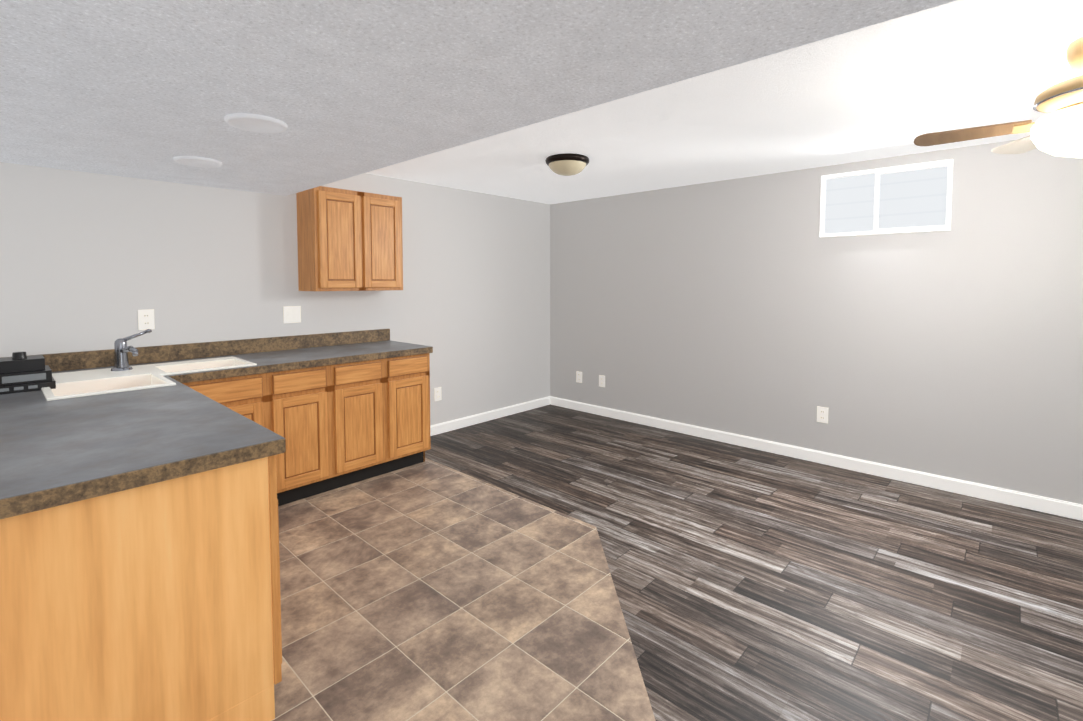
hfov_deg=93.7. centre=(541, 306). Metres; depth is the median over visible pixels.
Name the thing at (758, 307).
wall
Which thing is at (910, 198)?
basement window
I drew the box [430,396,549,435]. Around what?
baseboard
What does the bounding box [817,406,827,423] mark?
electrical outlet
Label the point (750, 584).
floor
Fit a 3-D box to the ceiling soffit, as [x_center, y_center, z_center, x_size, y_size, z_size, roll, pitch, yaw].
[-0.381,-0.800,-0.616,8.000,0.410,4.320,3,4,43]
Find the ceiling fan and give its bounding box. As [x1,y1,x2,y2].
[914,36,1082,157]
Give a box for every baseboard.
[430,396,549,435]
[550,396,1082,520]
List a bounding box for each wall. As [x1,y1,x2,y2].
[0,162,549,425]
[550,139,1082,504]
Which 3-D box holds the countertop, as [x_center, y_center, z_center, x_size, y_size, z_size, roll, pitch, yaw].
[-1.282,0.338,2.735,2.206,0.148,2.330,3,4,43]
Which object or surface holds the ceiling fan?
hanging from the ceiling
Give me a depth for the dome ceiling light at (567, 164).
3.55 m
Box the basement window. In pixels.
[819,159,952,236]
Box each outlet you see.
[138,309,154,329]
[283,306,300,322]
[434,387,441,400]
[576,371,581,382]
[599,375,604,386]
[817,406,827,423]
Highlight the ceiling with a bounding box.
[367,0,1082,203]
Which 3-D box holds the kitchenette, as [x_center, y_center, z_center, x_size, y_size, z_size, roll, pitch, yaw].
[-1.282,0.239,2.730,2.206,2.090,2.330,3,4,43]
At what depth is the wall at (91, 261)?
3.53 m
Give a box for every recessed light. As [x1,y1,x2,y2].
[173,156,221,167]
[224,113,287,132]
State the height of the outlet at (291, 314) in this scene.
0.122 m
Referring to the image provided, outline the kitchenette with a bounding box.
[0,186,432,720]
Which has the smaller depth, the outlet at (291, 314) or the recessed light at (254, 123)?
the recessed light at (254, 123)
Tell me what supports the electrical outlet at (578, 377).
attached to the wall at (758, 307)
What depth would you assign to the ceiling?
2.65 m
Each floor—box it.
[272,458,655,720]
[425,404,1082,720]
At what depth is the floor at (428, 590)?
2.19 m
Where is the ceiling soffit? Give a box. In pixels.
[0,0,956,195]
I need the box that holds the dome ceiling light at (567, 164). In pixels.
[545,153,588,175]
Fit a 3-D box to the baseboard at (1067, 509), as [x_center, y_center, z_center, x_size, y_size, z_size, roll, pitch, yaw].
[3.030,1.215,3.186,7.989,0.095,0.015,3,4,43]
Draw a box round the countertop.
[0,329,432,518]
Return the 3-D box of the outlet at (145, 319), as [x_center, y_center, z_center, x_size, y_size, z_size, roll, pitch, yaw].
[-2.419,0.079,3.110,0.010,0.122,0.078,3,4,43]
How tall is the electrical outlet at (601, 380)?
0.122 m
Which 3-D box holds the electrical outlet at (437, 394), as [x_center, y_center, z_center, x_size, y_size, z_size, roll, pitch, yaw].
[-0.963,0.814,4.724,0.010,0.122,0.078,3,4,43]
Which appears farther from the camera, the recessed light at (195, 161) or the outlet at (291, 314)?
the outlet at (291, 314)

